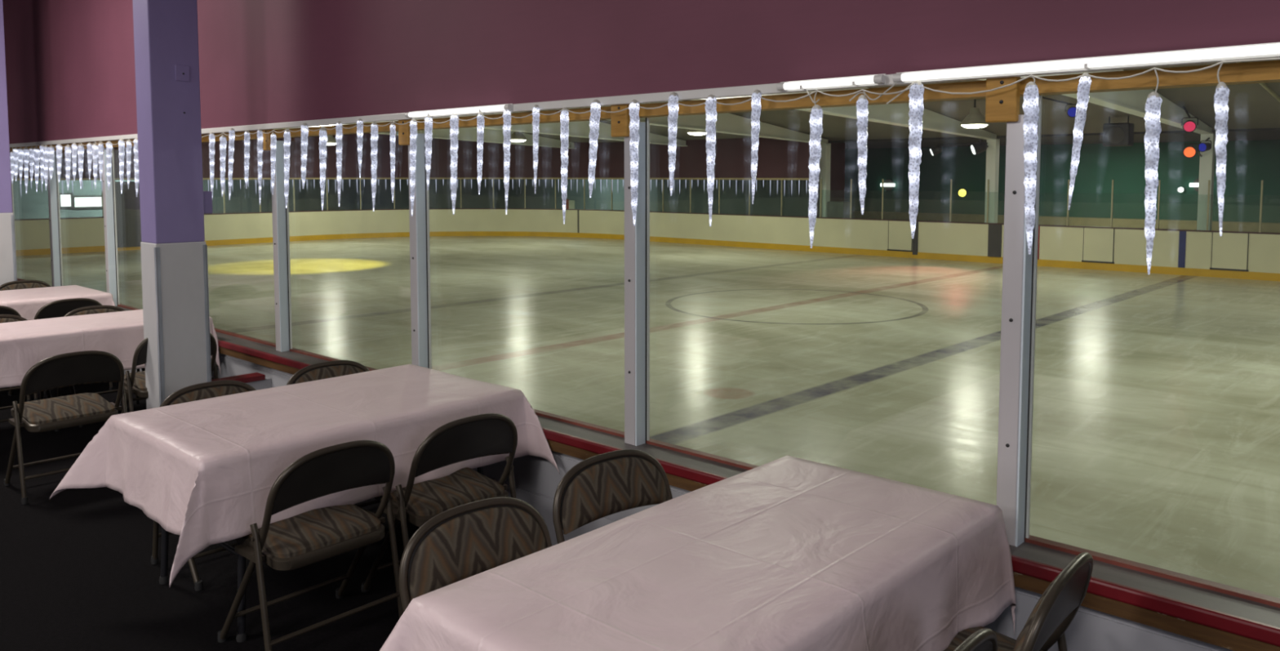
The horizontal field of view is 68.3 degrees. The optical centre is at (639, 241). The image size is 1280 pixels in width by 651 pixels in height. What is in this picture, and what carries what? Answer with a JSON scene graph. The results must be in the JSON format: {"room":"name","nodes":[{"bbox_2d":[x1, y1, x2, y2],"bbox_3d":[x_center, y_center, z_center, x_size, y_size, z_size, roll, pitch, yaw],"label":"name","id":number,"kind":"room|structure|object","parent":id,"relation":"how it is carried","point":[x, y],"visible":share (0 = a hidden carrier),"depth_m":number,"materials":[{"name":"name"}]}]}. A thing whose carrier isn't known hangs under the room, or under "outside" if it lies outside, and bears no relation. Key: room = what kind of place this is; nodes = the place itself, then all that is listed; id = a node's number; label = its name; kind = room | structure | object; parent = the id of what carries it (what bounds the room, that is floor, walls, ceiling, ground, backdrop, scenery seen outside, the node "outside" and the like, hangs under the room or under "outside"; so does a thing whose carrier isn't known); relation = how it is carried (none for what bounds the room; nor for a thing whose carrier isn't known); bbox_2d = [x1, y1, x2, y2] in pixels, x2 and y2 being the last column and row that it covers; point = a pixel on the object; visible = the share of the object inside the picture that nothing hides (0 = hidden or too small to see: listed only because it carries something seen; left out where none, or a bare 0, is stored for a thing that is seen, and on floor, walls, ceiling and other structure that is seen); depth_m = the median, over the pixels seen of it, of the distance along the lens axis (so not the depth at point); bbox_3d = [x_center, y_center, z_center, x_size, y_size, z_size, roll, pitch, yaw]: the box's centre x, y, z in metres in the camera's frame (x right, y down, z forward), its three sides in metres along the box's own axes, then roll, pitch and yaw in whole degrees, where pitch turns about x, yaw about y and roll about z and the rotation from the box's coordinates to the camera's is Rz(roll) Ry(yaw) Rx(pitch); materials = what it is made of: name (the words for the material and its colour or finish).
{"room":"ice rink","nodes":[
{"label":"ice rink","id":0,"kind":"room"},
{"bbox_2d":[0,382,418,650],"bbox_3d":[-4.372,1.658,2.018,17.000,0.100,8.860,4,5,43],"label":"floor","id":1,"kind":"structure","parent":0,"point":[77,572],"depth_m":4.06,"materials":[{"name":"black carpet"}]},
{"bbox_2d":[0,0,17,285],"bbox_3d":[-6.016,-0.938,8.695,0.312,4.148,0.300,4,5,43],"label":"pillar","id":2,"kind":"structure","parent":1,"relation":"on","point":[8,273],"depth_m":8.69,"materials":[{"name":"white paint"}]},
{"bbox_2d":[0,305,31,401],"bbox_3d":[-5.015,0.857,7.154,0.464,0.782,0.564,4,5,43],"label":"folding chair","id":3,"kind":"object","parent":1,"relation":"on","point":[3,309],"visible":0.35,"depth_m":7.12,"materials":[{"name":"brown metal"}]},
{"bbox_2d":[0,280,51,290],"bbox_3d":[-5.525,0.758,8.574,0.464,0.782,0.564,4,5,43],"label":"folding chair","id":4,"kind":"object","parent":1,"relation":"on","point":[20,284],"visible":0.23,"depth_m":8.68,"materials":[{"name":"brown metal"}]},
{"bbox_2d":[0,314,59,431],"bbox_3d":[-4.312,0.910,6.399,0.464,0.782,0.564,4,5,43],"label":"folding chair","id":5,"kind":"object","parent":1,"relation":"on","point":[3,317],"visible":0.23,"depth_m":6.57,"materials":[{"name":"brown metal"}]},
{"bbox_2d":[0,318,20,323],"bbox_3d":[-4.438,0.630,6.496,0.080,0.190,0.466,4,5,43],"label":"cushion","id":6,"kind":"object","parent":5,"relation":"on","point":[2,320],"depth_m":6.57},
{"bbox_2d":[4,350,127,504],"bbox_3d":[-3.251,0.984,5.340,0.464,0.782,0.564,4,5,43],"label":"folding chair","id":7,"kind":"object","parent":1,"relation":"on","point":[87,366],"visible":0.92,"depth_m":5.20,"materials":[{"name":"brown metal"}]},
{"bbox_2d":[17,392,115,423],"bbox_3d":[-3.253,0.938,5.339,0.373,0.061,0.430,4,5,43],"label":"seat cushion","id":8,"kind":"object","parent":7,"relation":"on","point":[83,406],"depth_m":5.28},
{"bbox_2d":[25,381,119,395],"bbox_3d":[-3.125,0.721,5.205,0.080,0.190,0.466,4,5,43],"label":"cushion","id":9,"kind":"object","parent":7,"relation":"on","point":[31,387],"depth_m":5.10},
{"bbox_2d":[33,297,113,399],"bbox_3d":[-4.622,0.827,7.579,0.464,0.782,0.564,4,5,43],"label":"folding chair","id":10,"kind":"object","parent":1,"relation":"on","point":[56,308],"visible":0.28,"depth_m":7.37,"materials":[{"name":"brown metal"}]},
{"bbox_2d":[57,305,146,426],"bbox_3d":[-3.878,0.877,6.868,0.464,0.782,0.564,4,5,43],"label":"folding chair","id":11,"kind":"object","parent":1,"relation":"on","point":[95,308],"visible":0.27,"depth_m":6.96,"materials":[{"name":"brown metal"}]},
{"bbox_2d":[71,308,118,315],"bbox_3d":[-4.004,0.598,6.965,0.080,0.190,0.466,4,5,43],"label":"cushion","id":12,"kind":"object","parent":11,"relation":"on","point":[77,311],"depth_m":6.95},
{"bbox_2d":[121,332,217,413],"bbox_3d":[-3.077,0.929,6.131,0.464,0.782,0.564,4,5,43],"label":"folding chair","id":13,"kind":"object","parent":1,"relation":"on","point":[134,381],"visible":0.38,"depth_m":5.87,"materials":[{"name":"brown metal"}]},
{"bbox_2d":[124,370,146,390],"bbox_3d":[-3.080,0.883,6.130,0.373,0.061,0.430,4,5,43],"label":"seat cushion","id":14,"kind":"object","parent":13,"relation":"on","point":[139,382],"depth_m":5.97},
{"bbox_2d":[132,0,212,408],"bbox_3d":[-2.871,-0.737,5.828,0.253,4.148,0.372,4,5,43],"label":"pillar","id":15,"kind":"structure","parent":1,"relation":"on","point":[174,202],"depth_m":5.75,"materials":[{"name":"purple paint"}]},
{"bbox_2d":[151,379,256,591],"bbox_3d":[-1.857,1.057,4.288,0.464,0.782,0.564,4,5,43],"label":"folding chair","id":16,"kind":"object","parent":1,"relation":"on","point":[209,389],"visible":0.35,"depth_m":4.32,"materials":[{"name":"brown metal"}]},
{"bbox_2d":[169,385,248,404],"bbox_3d":[-1.982,0.778,4.384,0.080,0.190,0.466,4,5,43],"label":"cushion","id":17,"kind":"object","parent":16,"relation":"on","point":[191,393],"depth_m":4.36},
{"bbox_2d":[217,440,403,650],"bbox_3d":[-1.247,1.108,3.563,0.464,0.782,0.564,4,5,41],"label":"folding chair","id":18,"kind":"object","parent":1,"relation":"on","point":[315,535],"visible":0.91,"depth_m":3.43,"materials":[{"name":"brown metal"}]},
{"bbox_2d":[245,503,380,557],"bbox_3d":[-1.250,1.062,3.563,0.373,0.061,0.430,4,5,41],"label":"seat cushion","id":19,"kind":"object","parent":18,"relation":"on","point":[314,532],"depth_m":3.48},
{"bbox_2d":[271,481,386,515],"bbox_3d":[-1.119,0.845,3.431,0.080,0.190,0.466,4,5,41],"label":"cushion","id":20,"kind":"object","parent":18,"relation":"on","point":[285,495],"depth_m":3.32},
{"bbox_2d":[159,466,483,641],"bbox_3d":[-1.383,1.085,4.202,0.881,0.739,1.431,4,5,43],"label":"folding table","id":21,"kind":"object","parent":1,"relation":"on","point":[241,636],"visible":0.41,"depth_m":3.57,"materials":[{"name":"metal"}]},
{"bbox_2d":[48,364,559,587],"bbox_3d":[-1.409,0.906,4.101,1.321,0.392,1.694,4,5,43],"label":"tablecloth","id":22,"kind":"object","parent":21,"relation":"on","point":[206,470],"visible":0.87,"depth_m":3.84,"materials":[{"name":"fabric"}]},
{"bbox_2d":[286,360,379,506],"bbox_3d":[-1.466,1.024,4.769,0.564,0.782,0.464,-4,6,-44],"label":"folding chair","id":23,"kind":"object","parent":1,"relation":"on","point":[324,370],"visible":0.23,"depth_m":4.86,"materials":[{"name":"brown metal"}]},
{"bbox_2d":[294,364,364,383],"bbox_3d":[-1.586,0.744,4.872,0.466,0.190,0.080,-4,6,-44],"label":"cushion","id":24,"kind":"object","parent":23,"relation":"on","point":[311,372],"depth_m":4.85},
{"bbox_2d":[360,413,517,591],"bbox_3d":[-0.832,1.080,3.969,0.464,0.782,0.564,4,6,45],"label":"folding chair","id":25,"kind":"object","parent":1,"relation":"on","point":[479,435],"visible":0.83,"depth_m":3.83,"materials":[{"name":"brown metal"}]},
{"bbox_2d":[390,466,504,515],"bbox_3d":[-0.834,1.034,3.968,0.373,0.061,0.430,4,6,45],"label":"seat cushion","id":26,"kind":"object","parent":25,"relation":"on","point":[432,497],"depth_m":3.89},
{"bbox_2d":[414,452,509,477],"bbox_3d":[-0.711,0.817,3.829,0.080,0.190,0.466,4,6,45],"label":"cushion","id":27,"kind":"object","parent":25,"relation":"on","point":[424,462],"depth_m":3.72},
{"bbox_2d":[398,496,551,612],"bbox_3d":[-0.351,1.172,2.650,0.564,0.782,0.464,-4,5,-41],"label":"folding chair","id":28,"kind":"object","parent":1,"relation":"on","point":[458,543],"visible":0.62,"depth_m":2.73,"materials":[{"name":"fabric"}]},
{"bbox_2d":[552,448,672,543],"bbox_3d":[0.029,1.137,3.148,0.564,0.782,0.464,-3,5,-40],"label":"folding chair","id":29,"kind":"object","parent":1,"relation":"on","point":[602,485],"visible":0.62,"depth_m":3.23,"materials":[{"name":"brown metal"}]},
{"bbox_2d":[953,627,997,650],"bbox_3d":[0.496,1.210,2.108,0.464,0.782,0.564,3,5,41],"label":"folding chair","id":30,"kind":"object","parent":1,"relation":"on","point":[984,638],"visible":1,"depth_m":2.00,"materials":[{"name":"brown metal"}]},
{"bbox_2d":[943,551,1093,650],"bbox_3d":[0.907,1.181,2.517,0.464,0.782,0.564,3,5,40],"label":"folding chair","id":31,"kind":"object","parent":1,"relation":"on","point":[1047,623],"visible":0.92,"depth_m":2.36,"materials":[{"name":"brown metal"}]},
{"bbox_2d":[943,626,1043,650],"bbox_3d":[0.904,1.135,2.516,0.373,0.061,0.430,3,5,40],"label":"seat cushion","id":32,"kind":"object","parent":31,"relation":"on","point":[1005,642],"depth_m":2.62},
{"bbox_2d":[1013,567,1065,650],"bbox_3d":[1.039,0.918,2.388,0.080,0.190,0.466,3,5,40],"label":"cushion","id":33,"kind":"object","parent":31,"relation":"on","point":[1047,614],"depth_m":2.24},
{"bbox_3d":[0.275,1.199,2.578,0.736,0.739,1.546,4,5,43],"label":"folding table","id":34,"kind":"object","parent":1,"relation":"on","visible":0},
{"bbox_2d":[379,454,1016,650],"bbox_3d":[0.217,1.027,2.553,1.113,0.417,1.811,4,5,43],"label":"tablecloth","id":35,"kind":"object","parent":34,"relation":"on","point":[787,553],"visible":1,"depth_m":2.43,"materials":[{"name":"fabric"}]},
{"bbox_3d":[-3.848,0.930,6.417,0.726,0.739,1.511,4,5,43],"label":"folding table","id":36,"kind":"object","parent":1,"relation":"on","visible":0},
{"bbox_2d":[0,309,220,387],"bbox_3d":[-3.885,0.761,6.365,1.031,0.418,1.703,4,5,43],"label":"tablecloth","id":37,"kind":"object","parent":36,"relation":"on","point":[23,344],"visible":0.46,"depth_m":6.13,"materials":[{"name":"fabric"}]},
{"bbox_3d":[-5.312,0.830,7.843,0.876,0.739,1.386,4,5,43],"label":"folding table","id":38,"kind":"object","parent":1,"relation":"on","visible":0},
{"bbox_2d":[0,284,115,319],"bbox_3d":[-5.344,0.658,7.796,1.154,0.413,1.572,4,5,43],"label":"tablecloth","id":39,"kind":"object","parent":38,"relation":"on","point":[27,302],"visible":0.42,"depth_m":7.88,"materials":[{"name":"fabric"}]},
{"bbox_2d":[13,178,490,218],"bbox_3d":[-15.861,-2.787,36.233,0.200,5.205,26.100,4,5,43],"label":"wall","id":40,"kind":"structure","parent":0,"point":[33,204],"depth_m":38.40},
{"bbox_2d":[58,192,73,208],"bbox_3d":[-19.550,-1.389,32.134,0.045,0.522,0.438,4,5,43],"label":"window","id":41,"kind":"structure","parent":40,"relation":"in","point":[66,201],"depth_m":32.14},
{"bbox_2d":[72,195,102,208],"bbox_3d":[-19.082,-1.364,32.645,0.045,0.448,0.970,4,5,43],"label":"window","id":42,"kind":"structure","parent":40,"relation":"in","point":[80,201],"depth_m":32.62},
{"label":"window","id":43,"kind":"structure","parent":40,"relation":"in","visible":0},
{"bbox_2d":[565,199,574,208],"bbox_3d":[-2.749,-1.400,36.578,0.620,0.460,0.012,4,5,43],"label":"notice sign","id":44,"kind":"object","parent":43,"relation":"attached to","point":[570,204],"visible":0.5,"depth_m":36.53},
{"bbox_2d":[246,376,271,390],"bbox_3d":[-2.623,1.118,6.164,0.090,0.400,0.414,4,5,43],"label":"wall","id":45,"kind":"structure","parent":0,"point":[264,384],"depth_m":6.23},
{"bbox_2d":[211,372,265,382],"bbox_3d":[-2.637,0.902,6.134,0.120,0.035,0.365,4,5,43],"label":"trim","id":46,"kind":"structure","parent":45,"relation":"on","point":[255,376],"depth_m":6.15,"materials":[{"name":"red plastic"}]},
{"bbox_2d":[17,277,1279,650],"bbox_3d":[-1.301,1.135,5.318,17.000,0.684,0.204,4,5,43],"label":"wall","id":47,"kind":"structure","parent":45,"relation":"in","point":[537,480],"depth_m":2.92,"materials":[{"name":"paint"}]},
{"bbox_2d":[17,280,1279,626],"bbox_3d":[-1.315,0.820,5.280,17.000,0.027,0.150,4,5,43],"label":"trim","id":48,"kind":"structure","parent":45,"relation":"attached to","point":[1215,600],"depth_m":2.90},
{"bbox_2d":[44,144,62,286],"bbox_3d":[-5.940,-0.234,9.519,0.166,1.485,0.074,1,4,18],"label":"window post","id":49,"kind":"object","parent":48,"relation":"on","point":[53,184],"visible":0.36,"depth_m":9.51,"materials":[{"name":"metal"}]},
{"bbox_2d":[95,141,119,306],"bbox_3d":[-4.779,-0.159,8.450,0.166,1.485,0.074,1,4,18],"label":"window post","id":50,"kind":"object","parent":48,"relation":"on","point":[108,196],"visible":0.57,"depth_m":8.44,"materials":[{"name":"metal"}]},
{"bbox_2d":[262,128,292,351],"bbox_3d":[-2.423,-0.008,6.282,0.166,1.485,0.074,1,4,18],"label":"window post","id":51,"kind":"object","parent":48,"relation":"on","point":[281,234],"visible":0.79,"depth_m":6.27,"materials":[{"name":"metal"}]},
{"bbox_2d":[398,119,431,368],"bbox_3d":[-1.247,0.068,5.199,0.166,1.485,0.074,1,4,18],"label":"window post","id":52,"kind":"object","parent":48,"relation":"on","point":[420,244],"visible":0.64,"depth_m":5.18,"materials":[{"name":"metal"}]},
{"bbox_2d":[610,103,649,445],"bbox_3d":[-0.047,0.145,4.094,0.166,1.485,0.074,1,4,18],"label":"window post","id":53,"kind":"object","parent":48,"relation":"on","point":[637,237],"visible":0.87,"depth_m":4.08,"materials":[{"name":"metal"}]},
{"bbox_2d":[985,76,1042,546],"bbox_3d":[1.163,0.223,2.980,0.166,1.485,0.074,1,4,18],"label":"window post","id":54,"kind":"object","parent":48,"relation":"on","point":[1002,104],"visible":0.85,"depth_m":2.96,"materials":[{"name":"metal"}]},
{"bbox_2d":[217,338,1279,646],"bbox_3d":[-1.368,0.828,5.224,17.000,0.045,0.028,4,5,43],"label":"trim","id":55,"kind":"structure","parent":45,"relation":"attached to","point":[1237,624],"depth_m":2.71,"materials":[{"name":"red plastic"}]},
{"bbox_2d":[13,129,819,178],"bbox_3d":[-8.876,-3.447,31.318,27.522,2.737,9.972,-1,4,-11],"label":"wall","id":56,"kind":"structure","parent":0,"point":[777,158],"depth_m":34.16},
{"bbox_2d":[13,177,808,180],"bbox_3d":[-8.877,-2.072,31.282,27.200,0.060,9.769,-1,4,-11],"label":"trim","id":57,"kind":"structure","parent":56,"relation":"attached to","point":[14,179],"depth_m":33.16,"materials":[{"name":"beige paint"}]},
{"bbox_2d":[490,178,657,211],"bbox_3d":[-2.675,-3.098,41.371,12.200,4.100,0.150,4,5,43],"label":"wall","id":58,"kind":"structure","parent":0,"point":[600,199],"depth_m":42.28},
{"bbox_2d":[2,0,1279,143],"bbox_3d":[-1.281,-1.730,5.139,17.000,2.075,0.145,4,5,43],"label":"wall","id":59,"kind":"structure","parent":0,"point":[70,70],"depth_m":4.42,"materials":[{"name":"paint"}]},
{"bbox_2d":[404,103,512,118],"bbox_3d":[-0.929,-0.654,4.755,0.860,0.036,0.031,4,5,43],"label":"tube light","id":60,"kind":"object","parent":59,"relation":"attached to","point":[497,108],"visible":1,"depth_m":4.71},
{"bbox_2d":[9,56,1279,147],"bbox_3d":[-1.327,-0.681,5.163,17.000,0.036,0.030,4,5,43],"label":"trim","id":61,"kind":"structure","parent":59,"relation":"attached to","point":[764,89],"depth_m":4.13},
{"bbox_2d":[9,57,1279,274],"bbox_3d":[-2.175,-0.442,5.931,7.193,0.609,10.197,-1,4,-12],"label":"light","id":62,"kind":"object","parent":59,"relation":"attached to","point":[1153,105],"depth_m":3.78,"materials":[{"name":"grey"}]},
{"bbox_2d":[776,73,885,92],"bbox_3d":[0.659,-0.552,3.293,0.420,0.036,0.031,4,5,43],"label":"tube light","id":63,"kind":"object","parent":59,"relation":"attached to","point":[874,79],"visible":1,"depth_m":3.28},
{"bbox_2d":[892,42,1279,84],"bbox_3d":[1.732,-0.483,2.306,2.420,0.036,0.031,4,5,43],"label":"tube light","id":64,"kind":"object","parent":59,"relation":"attached to","point":[1273,49],"visible":1,"depth_m":2.69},
{"bbox_2d":[14,208,1279,273],"bbox_3d":[1.770,-0.048,27.061,43.973,1.060,16.032,1,4,13],"label":"rink boards","id":65,"kind":"object","parent":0,"point":[1055,243],"visible":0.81,"depth_m":29.41,"materials":[{"name":"plastic"}]},
{"bbox_2d":[115,181,141,247],"bbox_3d":[-16.110,-0.851,29.696,0.059,2.055,0.726,4,5,43],"label":"door","id":66,"kind":"structure","parent":65,"relation":"attached to","point":[127,204],"depth_m":29.68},
{"bbox_2d":[15,231,1279,281],"bbox_3d":[1.778,0.378,27.023,43.809,0.175,15.920,1,4,13],"label":"trim","id":67,"kind":"structure","parent":65,"relation":"attached to","point":[1050,263],"depth_m":28.57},
{"bbox_2d":[887,220,912,251],"bbox_3d":[7.483,-0.152,27.151,0.794,0.864,0.024,4,5,43],"label":"door","id":68,"kind":"structure","parent":65,"relation":"attached to","point":[900,237],"depth_m":27.15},
{"bbox_2d":[912,221,918,254],"bbox_3d":[7.828,-0.092,26.832,0.146,0.940,0.029,4,5,43],"label":"trim","id":69,"kind":"structure","parent":65,"relation":"attached to","point":[915,239],"depth_m":26.81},
{"bbox_2d":[987,224,1001,257],"bbox_3d":[9.500,-0.021,25.277,0.346,0.864,0.049,4,5,43],"label":"trim","id":70,"kind":"structure","parent":65,"relation":"attached to","point":[994,237],"depth_m":25.25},
{"bbox_2d":[1081,227,1114,263],"bbox_3d":[11.422,0.101,23.526,0.762,0.864,0.024,4,5,43],"label":"door","id":71,"kind":"structure","parent":65,"relation":"attached to","point":[1098,243],"depth_m":23.52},
{"bbox_2d":[1177,231,1186,267],"bbox_3d":[12.791,0.189,22.273,0.142,0.864,0.011,4,5,43],"label":"trim","id":72,"kind":"structure","parent":65,"relation":"attached to","point":[1182,239],"depth_m":22.27,"materials":[{"name":"blue paint"}]},
{"bbox_2d":[1209,231,1248,271],"bbox_3d":[13.499,0.235,21.613,0.764,0.864,0.024,4,5,43],"label":"panel","id":73,"kind":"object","parent":65,"relation":"attached to","point":[1229,251],"depth_m":21.60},
{"bbox_2d":[16,235,1279,597],"bbox_3d":[4.426,0.835,22.604,48.000,0.120,32.940,4,5,43],"label":"ice rink","id":74,"kind":"structure","parent":0,"point":[1156,438],"depth_m":12.45,"materials":[{"name":"ice"}]},
{"bbox_2d":[657,179,808,216],"bbox_3d":[3.663,-1.930,33.408,8.000,2.880,0.150,4,5,43],"label":"wall","id":75,"kind":"structure","parent":0,"point":[733,199],"depth_m":33.46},
{"bbox_2d":[816,142,844,217],"bbox_3d":[5.975,-1.743,30.020,0.200,2.780,1.700,4,5,43],"label":"wall","id":76,"kind":"structure","parent":0,"point":[837,149],"depth_m":30.20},
{"bbox_2d":[521,59,1279,142],"bbox_3d":[-0.509,-3.208,20.213,44.400,1.420,23.125,4,5,43],"label":"ceiling","id":77,"kind":"structure","parent":0,"point":[1251,106],"depth_m":22.25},
{"bbox_2d":[326,135,336,145],"bbox_3d":[-10.384,-3.797,31.465,0.620,1.183,0.620,4,5,43],"label":"lamp","id":78,"kind":"object","parent":77,"relation":"hanging from","point":[331,140],"visible":0.32,"depth_m":31.33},
{"bbox_2d":[273,122,576,148],"bbox_3d":[-9.421,-3.645,28.238,0.260,1.416,22.400,4,5,43],"label":"roof frame","id":79,"kind":"object","parent":77,"relation":"attached to","point":[469,134],"visible":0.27,"depth_m":32.66,"materials":[{"name":"white metal"}]},
{"bbox_2d":[510,131,527,142],"bbox_3d":[-4.019,-3.583,30.984,0.620,0.648,0.620,4,5,43],"label":"lamp","id":80,"kind":"object","parent":77,"relation":"hanging from","point":[517,136],"visible":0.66,"depth_m":30.80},
{"bbox_2d":[373,113,687,146],"bbox_3d":[-5.600,-3.399,24.721,0.260,1.416,22.400,4,5,43],"label":"roof frame","id":81,"kind":"object","parent":77,"relation":"attached to","point":[582,128],"visible":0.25,"depth_m":28.66,"materials":[{"name":"white metal"}]},
{"bbox_2d":[686,128,706,135],"bbox_3d":[1.647,-3.280,26.989,0.620,0.494,0.620,4,5,43],"label":"lamp","id":82,"kind":"object","parent":77,"relation":"hanging from","point":[695,132],"visible":0.54,"depth_m":26.78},
{"bbox_2d":[960,98,989,128],"bbox_3d":[7.439,-2.840,20.984,0.620,0.646,0.620,4,5,43],"label":"lamp","id":83,"kind":"object","parent":77,"relation":"hanging from","point":[974,119],"visible":1,"depth_m":20.83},
{"bbox_2d":[961,124,987,128],"bbox_3d":[7.439,-2.562,21.003,0.550,0.090,0.550,4,5,43],"label":"diffuser","id":84,"kind":"object","parent":83,"relation":"attached to","point":[966,126],"depth_m":20.81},
{"bbox_2d":[1042,97,1076,117],"bbox_3d":[8.454,-2.801,19.398,1.125,0.560,0.300,4,5,43],"label":"stage light","id":85,"kind":"object","parent":77,"relation":"hanging from","point":[1071,112],"visible":0.67,"depth_m":19.06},
{"bbox_2d":[1102,115,1133,146],"bbox_3d":[10.992,-2.534,21.695,0.560,0.687,0.420,4,5,43],"label":"loudspeaker","id":86,"kind":"object","parent":77,"relation":"hanging from","point":[1113,134],"visible":1,"depth_m":21.54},
{"bbox_2d":[1235,62,1279,102],"bbox_3d":[11.031,-2.857,16.809,0.070,1.301,11.907,4,5,43],"label":"conduit","id":87,"kind":"object","parent":77,"relation":"attached to","point":[1264,86],"visible":0.02,"depth_m":17.49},
{"bbox_2d":[827,128,1279,149],"bbox_3d":[14.194,-2.988,27.036,32.000,0.120,7.000,4,5,43],"label":"beam","id":88,"kind":"structure","parent":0,"point":[1256,134],"depth_m":27.75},
{"bbox_2d":[844,139,1279,222],"bbox_3d":[16.551,-1.830,29.677,32.000,3.200,0.150,4,5,43],"label":"wall","id":89,"kind":"structure","parent":0,"point":[1248,162],"depth_m":31.11,"materials":[{"name":"paint"}]},
{"bbox_2d":[14,208,1279,234],"bbox_3d":[1.770,-0.592,27.023,43.987,0.030,16.052,1,4,13],"label":"trim","id":90,"kind":"structure","parent":89,"relation":"attached to","point":[1239,232],"depth_m":28.37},
{"bbox_2d":[849,178,852,217],"bbox_3d":[6.316,-1.279,28.250,0.036,1.170,0.040,4,5,43],"label":"stanchion","id":91,"kind":"object","parent":90,"relation":"on","point":[851,201],"visible":1,"depth_m":28.23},
{"bbox_2d":[881,178,884,219],"bbox_3d":[7.081,-1.230,27.547,0.036,1.170,0.040,4,5,43],"label":"stanchion","id":92,"kind":"object","parent":90,"relation":"on","point":[882,186],"visible":1,"depth_m":27.53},
{"bbox_2d":[949,179,952,221],"bbox_3d":[8.609,-1.131,26.140,0.036,1.170,0.040,4,5,43],"label":"stanchion","id":93,"kind":"object","parent":90,"relation":"on","point":[951,180],"visible":1,"depth_m":26.12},
{"bbox_2d":[986,179,989,222],"bbox_3d":[9.374,-1.082,25.436,0.036,1.170,0.040,4,5,43],"label":"stanchion","id":94,"kind":"object","parent":90,"relation":"on","point":[988,187],"visible":1,"depth_m":25.42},
{"bbox_2d":[1066,179,1070,225],"bbox_3d":[10.902,-0.984,24.029,0.036,1.170,0.040,4,5,43],"label":"stanchion","id":95,"kind":"object","parent":90,"relation":"on","point":[1068,180],"visible":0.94,"depth_m":24.02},
{"bbox_2d":[1110,179,1114,226],"bbox_3d":[11.667,-0.934,23.325,0.036,1.170,0.040,4,5,43],"label":"stanchion","id":96,"kind":"object","parent":90,"relation":"on","point":[1113,180],"visible":1,"depth_m":23.31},
{"bbox_2d":[1156,179,1160,228],"bbox_3d":[12.431,-0.885,22.622,0.036,1.170,0.040,4,5,43],"label":"stanchion","id":97,"kind":"object","parent":90,"relation":"on","point":[1159,180],"visible":1,"depth_m":22.61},
{"bbox_2d":[1206,180,1210,230],"bbox_3d":[13.195,-0.836,21.918,0.036,1.170,0.040,4,5,43],"label":"stanchion","id":98,"kind":"object","parent":90,"relation":"on","point":[1209,181],"visible":1,"depth_m":21.90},
{"bbox_2d":[1258,180,1263,232],"bbox_3d":[13.960,-0.787,21.215,0.036,1.170,0.040,4,5,43],"label":"stanchion","id":99,"kind":"object","parent":90,"relation":"on","point":[1262,181],"visible":1,"depth_m":21.20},
{"bbox_2d":[880,179,895,190],"bbox_3d":[9.466,-2.151,35.997,0.600,0.433,0.160,4,5,43],"label":"wall lamp","id":100,"kind":"object","parent":89,"relation":"attached to","point":[889,184],"visible":0.96,"depth_m":35.96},
{"bbox_2d":[851,210,1279,232],"bbox_3d":[16.347,-0.448,29.553,32.000,0.460,0.450,4,5,43],"label":"trim","id":101,"kind":"structure","parent":89,"relation":"attached to","point":[1266,227],"depth_m":30.77,"materials":[{"name":"beige paint"}]},
{"bbox_2d":[1189,177,1199,191],"bbox_3d":[17.172,-1.727,28.898,0.600,0.433,0.160,4,5,43],"label":"wall lamp","id":102,"kind":"object","parent":89,"relation":"attached to","point":[1195,184],"visible":0.44,"depth_m":28.97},
{"bbox_3d":[13.835,-0.078,26.849,32.000,0.100,7.860,4,5,43],"label":"floor","id":103,"kind":"structure","parent":0,"visible":0},
{"bbox_2d":[501,100,831,217],"bbox_3d":[-1.761,-1.806,21.316,0.260,4.120,22.450,4,5,43],"label":"roof frame","id":104,"kind":"object","parent":103,"relation":"on","point":[728,123],"visible":0.25,"depth_m":26.38,"materials":[{"name":"white metal"}]},
{"bbox_2d":[826,200,849,217],"bbox_3d":[6.158,-0.780,29.509,0.750,0.930,0.500,4,5,43],"label":"base cabinet","id":105,"kind":"object","parent":103,"relation":"on","point":[835,209],"visible":0.44,"depth_m":29.23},
{"bbox_2d":[687,87,999,222],"bbox_3d":[2.134,-1.555,17.730,0.260,4.120,22.450,4,5,43],"label":"roof frame","id":106,"kind":"object","parent":103,"relation":"on","point":[897,114],"visible":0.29,"depth_m":23.17,"materials":[{"name":"white metal"}]},
{"bbox_2d":[929,142,987,155],"bbox_3d":[8.737,-2.523,25.905,1.538,0.365,0.285,0,4,2],"label":"stage light","id":107,"kind":"object","parent":106,"relation":"attached to","point":[937,149],"visible":1,"depth_m":25.85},
{"bbox_2d":[970,139,988,155],"bbox_3d":[9.271,-2.538,25.531,0.418,0.428,0.942,4,5,43],"label":"stage light","id":108,"kind":"object","parent":106,"relation":"attached to","point":[977,148],"visible":1,"depth_m":25.23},
{"bbox_2d":[977,69,1215,230],"bbox_3d":[5.918,-1.312,14.246,0.260,4.120,22.450,4,5,43],"label":"roof frame","id":109,"kind":"object","parent":103,"relation":"on","point":[1131,102],"visible":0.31,"depth_m":19.89,"materials":[{"name":"white metal"}]},
{"bbox_2d":[1181,106,1198,132],"bbox_3d":[11.611,-2.577,19.934,0.305,0.566,0.340,4,5,43],"label":"stage light","id":110,"kind":"object","parent":109,"relation":"hanging from","point":[1189,126],"visible":1,"depth_m":19.85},
{"bbox_2d":[1182,142,1201,158],"bbox_3d":[12.817,-2.076,21.732,0.327,0.341,1.547,4,5,43],"label":"stage light","id":111,"kind":"object","parent":109,"relation":"attached to","point":[1188,152],"visible":1,"depth_m":21.19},
{"bbox_2d":[1199,137,1211,151],"bbox_3d":[13.265,-2.268,22.156,0.277,0.346,0.309,4,5,43],"label":"stage light","id":112,"kind":"object","parent":109,"relation":"attached to","point":[1203,147],"visible":0.94,"depth_m":22.08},
{"bbox_3d":[-10.574,-0.822,7.746,0.100,4.250,9.100,4,5,43],"label":"wall","id":113,"kind":"structure","parent":0,"visible":0},
{"bbox_2d":[9,60,1279,152],"bbox_3d":[-1.269,-0.641,5.229,17.000,0.050,0.088,4,5,43],"label":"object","id":114,"kind":"structure","parent":113,"relation":"attached to","point":[1258,72],"depth_m":3.20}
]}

